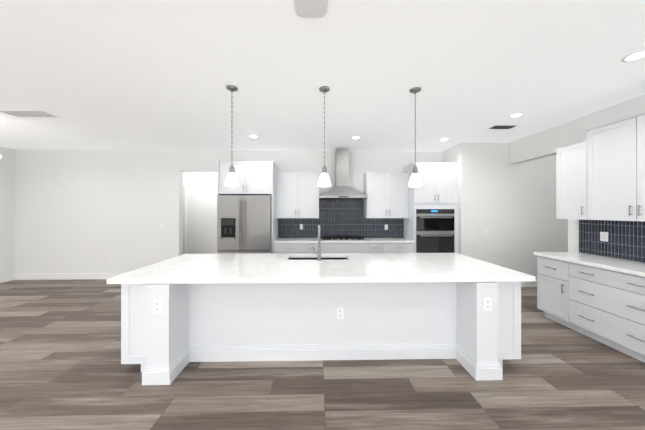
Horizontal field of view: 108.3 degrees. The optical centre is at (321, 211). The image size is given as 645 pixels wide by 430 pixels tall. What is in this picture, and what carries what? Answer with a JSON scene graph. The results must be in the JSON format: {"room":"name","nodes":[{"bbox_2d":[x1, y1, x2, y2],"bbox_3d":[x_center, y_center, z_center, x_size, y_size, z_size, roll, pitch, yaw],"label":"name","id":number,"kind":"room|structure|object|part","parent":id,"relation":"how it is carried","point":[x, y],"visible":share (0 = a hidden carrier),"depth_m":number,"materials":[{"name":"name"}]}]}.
{"room":"kitchen","nodes":[
{"label":"kitchen","id":0,"kind":"room"},
{"bbox_2d":[0,147,14,276],"bbox_3d":[-6.827,0.067,0.623,0.140,2.900,9.140,0,0,-1],"label":"wall","id":1,"kind":"structure","parent":0,"point":[7,212],"depth_m":5.07,"materials":[{"name":"paint"}]},
{"bbox_2d":[0,274,13,282],"bbox_3d":[-6.750,1.452,0.692,0.016,0.130,9.000,0,0,-1],"label":"baseboard","id":2,"kind":"structure","parent":1,"relation":"attached to","point":[6,278],"depth_m":5.05,"materials":[{"name":"white paint"}]},
{"bbox_2d":[183,172,216,253],"bbox_3d":[-3.223,0.075,6.683,2.400,2.900,0.140,0,0,-1],"label":"wall","id":3,"kind":"structure","parent":0,"point":[202,185],"depth_m":6.61,"materials":[{"name":"paint"}]},
{"bbox_2d":[183,183,188,253],"bbox_3d":[-4.021,0.360,6.587,0.500,2.330,0.020,0,0,-1],"label":"door frame","id":4,"kind":"structure","parent":3,"relation":"attached to","point":[185,218],"depth_m":6.58,"materials":[{"name":"white paint"}]},
{"bbox_2d":[15,149,441,273],"bbox_3d":[-2.102,0.073,5.349,9.770,2.900,0.152,0,0,-1],"label":"wall","id":5,"kind":"structure","parent":0,"point":[83,211],"depth_m":5.24,"materials":[{"name":"paint"}]},
{"bbox_2d":[14,273,122,279],"bbox_3d":[-5.027,1.458,5.218,3.604,0.130,0.016,0,0,-1],"label":"baseboard","id":6,"kind":"structure","parent":5,"relation":"attached to","point":[69,276],"depth_m":5.20,"materials":[{"name":"white paint"}]},
{"bbox_2d":[0,155,501,265],"bbox_3d":[-1.078,-0.119,4.114,9.423,2.518,2.381,0,0,-1],"label":"wall plates","id":7,"kind":"object","parent":5,"relation":"attached to","point":[485,229],"visible":0.92,"depth_m":5.22,"materials":[{"name":"white plastic"}]},
{"bbox_2d":[483,227,488,232],"bbox_3d":[3.297,0.383,4.681,0.120,0.118,0.014,0,0,-1],"label":"switch","id":8,"kind":"object","parent":7,"relation":"attached to","point":[485,229],"depth_m":4.68,"materials":[{"name":"white plastic"}]},
{"bbox_2d":[276,172,318,217],"bbox_3d":[-0.526,-0.341,5.132,0.922,0.984,0.364,0,0,-1],"label":"upper cabinet","id":9,"kind":"object","parent":5,"relation":"attached to","point":[297,194],"visible":1,"depth_m":4.99,"materials":[{"name":"white paint"}]},
{"bbox_2d":[278,199,403,237],"bbox_3d":[0.442,0.133,5.327,2.865,0.940,0.012,0,0,-1],"label":"backsplash","id":10,"kind":"structure","parent":5,"relation":"attached to","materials":[{"name":"tile"}]},
{"bbox_2d":[319,148,367,198],"bbox_3d":[0.449,-0.824,5.078,1.010,1.102,0.490,0,0,-1],"label":"range hood","id":11,"kind":"object","parent":5,"relation":"attached to","point":[342,189],"visible":0.98,"depth_m":5.06,"materials":[{"name":"silver metal"}]},
{"bbox_2d":[364,173,408,217],"bbox_3d":[1.418,-0.341,5.169,0.917,0.984,0.364,0,0,-1],"label":"upper cabinet","id":12,"kind":"object","parent":5,"relation":"attached to","point":[387,194],"visible":1,"depth_m":5.03,"materials":[{"name":"white paint"}]},
{"bbox_2d":[0,279,644,429],"bbox_3d":[-0.772,1.558,1.482,12.280,0.080,10.630,0,0,-1],"label":"floor","id":13,"kind":"structure","parent":0,"point":[62,367],"depth_m":2.02,"materials":[{"name":"brown wood"}]},
{"bbox_2d":[217,195,270,253],"bbox_3d":[-1.543,0.605,4.898,1.040,1.836,0.729,0,0,-1],"label":"refrigerator","id":14,"kind":"object","parent":13,"relation":"on","point":[243,223],"visible":0.52,"depth_m":4.60,"materials":[{"name":"grey metal"}]},
{"bbox_2d":[217,161,277,252],"bbox_3d":[-1.543,0.258,4.974,1.113,2.530,0.638,0,0,-1],"label":"surround","id":15,"kind":"object","parent":13,"relation":"on","point":[256,177],"visible":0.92,"depth_m":4.70,"materials":[{"name":"white paint"}]},
{"bbox_2d":[273,242,308,252],"bbox_3d":[-0.631,1.083,5.011,0.706,0.880,0.598,0,0,-1],"label":"base cabinet","id":16,"kind":"object","parent":13,"relation":"on","point":[279,247],"depth_m":4.71,"materials":[{"name":"white paint"}]},
{"bbox_2d":[309,242,324,252],"bbox_3d":[-0.195,1.083,5.019,0.441,0.880,0.598,0,0,-1],"label":"base cabinet","id":17,"kind":"object","parent":13,"relation":"on","point":[311,244],"depth_m":4.72,"materials":[{"name":"white paint"}]},
{"bbox_2d":[106,281,534,384],"bbox_3d":[0.015,1.084,2.684,3.800,0.872,1.239,0,0,-1],"label":"kitchen island","id":18,"kind":"object","parent":13,"relation":"on","point":[179,313],"depth_m":2.38,"materials":[{"name":"white wood"}]},
{"bbox_2d":[106,253,534,280],"bbox_3d":[0.014,0.623,2.720,3.870,0.047,1.239,0,0,-1],"label":"island countertop","id":19,"kind":"structure","parent":18,"relation":"on","point":[230,266],"depth_m":2.44,"materials":[{"name":"white stone"}]},
{"bbox_2d":[290,257,329,260],"bbox_3d":[-0.047,0.735,3.068,0.794,0.199,0.374,0,0,-1],"label":"sink","id":20,"kind":"object","parent":19,"relation":"in","point":[291,258],"depth_m":3.24,"materials":[{"name":"metal"}]},
{"bbox_2d":[314,225,321,260],"bbox_3d":[-0.059,0.388,2.936,0.112,0.424,0.240,0,0,-1],"label":"faucet","id":21,"kind":"object","parent":19,"relation":"on","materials":[{"name":"silver metal"}]},
{"bbox_2d":[325,242,372,252],"bbox_3d":[0.442,1.083,5.032,1.106,0.880,0.598,0,0,-1],"label":"base cabinet","id":22,"kind":"object","parent":13,"relation":"on","point":[366,245],"depth_m":4.73,"materials":[{"name":"white paint"}]},
{"bbox_2d":[273,238,412,241],"bbox_3d":[0.448,0.623,5.014,2.864,0.040,0.612,0,0,-1],"label":"countertop","id":23,"kind":"structure","parent":22,"relation":"on","point":[278,239],"depth_m":4.80,"materials":[{"name":"white stone"}]},
{"bbox_2d":[322,236,364,240],"bbox_3d":[0.450,0.575,5.028,0.900,0.055,0.470,0,0,-1],"label":"cooktop","id":24,"kind":"object","parent":23,"relation":"in","point":[328,238],"visible":1,"depth_m":4.87,"materials":[{"name":"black metal"}]},
{"bbox_2d":[373,242,388,252],"bbox_3d":[1.082,1.083,5.044,0.446,0.880,0.598,0,0,-1],"label":"base cabinet","id":25,"kind":"object","parent":13,"relation":"on","point":[378,247],"depth_m":4.75,"materials":[{"name":"white paint"}]},
{"bbox_2d":[389,242,414,252],"bbox_3d":[1.524,1.083,5.052,0.710,0.880,0.598,0,0,-1],"label":"base cabinet","id":26,"kind":"object","parent":13,"relation":"on","point":[394,247],"depth_m":4.76,"materials":[{"name":"white paint"}]},
{"bbox_2d":[403,162,457,252],"bbox_3d":[2.334,0.258,5.035,0.905,2.530,0.666,0,0,-1],"label":"tall cabinet","id":27,"kind":"object","parent":13,"relation":"on","point":[431,224],"visible":0.65,"depth_m":4.77,"materials":[{"name":"white paint"}]},
{"bbox_2d":[416,209,454,252],"bbox_3d":[2.316,0.505,4.980,0.780,1.095,0.558,0,0,-1],"label":"oven","id":28,"kind":"object","parent":27,"relation":"in","point":[435,228],"depth_m":4.76,"materials":[{"name":"black metal"}]},
{"bbox_2d":[537,256,560,323],"bbox_3d":[3.470,1.080,3.195,0.648,0.880,0.430,0,0,-1],"label":"base cabinet","id":29,"kind":"object","parent":13,"relation":"on","point":[548,271],"depth_m":3.23,"materials":[{"name":"white paint"}]},
{"bbox_2d":[561,260,644,362],"bbox_3d":[3.482,1.079,2.566,0.648,0.880,0.951,0,0,-1],"label":"base cabinet","id":30,"kind":"object","parent":13,"relation":"on","point":[600,298],"depth_m":2.59,"materials":[{"name":"white paint"}]},
{"bbox_2d":[533,252,644,275],"bbox_3d":[3.467,0.619,2.298,0.667,0.040,2.275,0,0,-1],"label":"countertop","id":31,"kind":"structure","parent":30,"relation":"on","point":[635,268],"depth_m":2.78,"materials":[{"name":"white stone"}]},
{"bbox_2d":[0,0,644,151],"bbox_3d":[-0.772,-1.422,1.487,12.280,0.080,10.630,0,0,-1],"label":"ceiling","id":32,"kind":"structure","parent":0,"point":[126,74],"depth_m":2.30,"materials":[{"name":"paint"}]},
{"bbox_2d":[0,110,57,116],"bbox_3d":[-4.137,-1.374,3.287,0.600,0.010,0.220,0,0,-1],"label":"ceiling vent","id":33,"kind":"object","parent":32,"relation":"in","point":[28,113],"visible":0.98,"depth_m":3.26,"materials":[{"name":"white plastic"}]},
{"bbox_2d":[225,85,238,186],"bbox_3d":[-1.006,-0.832,2.607,0.150,1.096,0.150,0,0,-1],"label":"pendant light","id":34,"kind":"object","parent":32,"relation":"hanging from","point":[231,180],"visible":0.98,"depth_m":2.58,"materials":[{"name":"white glass"}]},
{"bbox_3d":[-1.006,-0.354,2.606,0.150,0.140,0.150,0,0,-1],"label":"lamp shade","id":35,"kind":"part","parent":34,"relation":"part of","materials":[{"name":"white glass"}]},
{"bbox_2d":[293,0,327,17],"bbox_3d":[-0.073,-1.363,1.525,0.224,0.037,0.224,0,0,-1],"label":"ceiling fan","id":36,"kind":"object","parent":32,"relation":"attached to","point":[310,8],"visible":1,"depth_m":1.55,"materials":[{"name":"white plastic"}]},
{"bbox_2d":[318,86,330,186],"bbox_3d":[0.028,-0.832,2.627,0.150,1.096,0.150,0,0,-1],"label":"pendant light","id":37,"kind":"object","parent":32,"relation":"hanging from","point":[324,180],"visible":1,"depth_m":2.60,"materials":[{"name":"white glass"}]},
{"bbox_3d":[0.028,-0.354,2.626,0.150,0.140,0.150,0,0,-1],"label":"lamp shade","id":38,"kind":"part","parent":37,"relation":"part of","materials":[{"name":"white glass"}]},
{"bbox_2d":[408,87,421,186],"bbox_3d":[1.061,-0.832,2.647,0.150,1.096,0.150,0,0,-1],"label":"pendant light","id":39,"kind":"object","parent":32,"relation":"hanging from","point":[415,180],"visible":0.98,"depth_m":2.62,"materials":[{"name":"white glass"}]},
{"bbox_3d":[1.061,-0.354,2.646,0.150,0.140,0.150,0,0,-1],"label":"lamp shade","id":40,"kind":"part","parent":39,"relation":"part of","materials":[{"name":"white glass"}]},
{"bbox_2d":[488,125,517,128],"bbox_3d":[2.954,-1.375,3.814,0.380,0.008,0.170,0,0,-1],"label":"ceiling vent","id":41,"kind":"object","parent":32,"relation":"in","point":[502,126],"visible":1,"depth_m":3.78,"materials":[{"name":"white plastic"}]},
{"bbox_2d":[508,113,523,117],"bbox_3d":[2.793,-1.377,3.351,0.176,0.004,0.176,0,0,-1],"label":"recessed light","id":42,"kind":"object","parent":32,"relation":"in","point":[515,115],"visible":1,"depth_m":3.35,"materials":[{"name":"white plastic"}]},
{"bbox_2d":[621,50,644,61],"bbox_3d":[2.797,-1.379,2.071,0.176,0.004,0.176,0,0,-1],"label":"recessed light","id":43,"kind":"object","parent":32,"relation":"in","point":[635,56],"visible":1,"depth_m":2.08,"materials":[{"name":"white plastic"}]},
{"bbox_2d":[442,143,467,255],"bbox_3d":[2.859,0.073,5.100,0.140,2.900,0.840,0,0,-1],"label":"wall","id":44,"kind":"structure","parent":0,"point":[458,153],"depth_m":4.68,"materials":[{"name":"paint"}]},
{"bbox_2d":[468,143,567,279],"bbox_3d":[4.120,0.073,4.774,2.370,2.900,0.140,0,0,-1],"label":"wall","id":45,"kind":"structure","parent":0,"point":[512,207],"depth_m":4.70,"materials":[{"name":"paint"}]},
{"bbox_2d":[521,280,536,286],"bbox_3d":[4.054,1.458,4.693,2.225,0.130,0.016,0,0,-1],"label":"baseboard","id":46,"kind":"structure","parent":45,"relation":"attached to","point":[528,284],"depth_m":4.69,"materials":[{"name":"white paint"}]},
{"bbox_2d":[509,94,644,261],"bbox_3d":[3.917,0.067,0.550,0.140,2.900,8.300,0,0,-1],"label":"wall","id":47,"kind":"structure","parent":0,"point":[577,132],"depth_m":3.57,"materials":[{"name":"paint"}]},
{"bbox_2d":[556,141,586,219],"bbox_3d":[3.611,-0.405,3.248,0.364,1.035,0.392,0,0,-1],"label":"upper cabinet","id":48,"kind":"object","parent":47,"relation":"attached to","point":[571,181],"visible":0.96,"depth_m":3.23,"materials":[{"name":"white paint"}]},
{"bbox_2d":[579,220,644,261],"bbox_3d":[3.802,0.355,2.297,0.021,0.488,2.260,0,0,-1],"label":"backsplash","id":49,"kind":"structure","parent":47,"relation":"attached to","point":[619,239],"depth_m":3.03,"materials":[{"name":"tile"}]},
{"bbox_2d":[585,111,644,220],"bbox_3d":[3.643,-0.485,2.550,0.328,1.192,1.004,0,0,-1],"label":"upper cabinet","id":50,"kind":"object","parent":47,"relation":"attached to","point":[616,170],"depth_m":2.75,"materials":[{"name":"white paint"}]}
]}

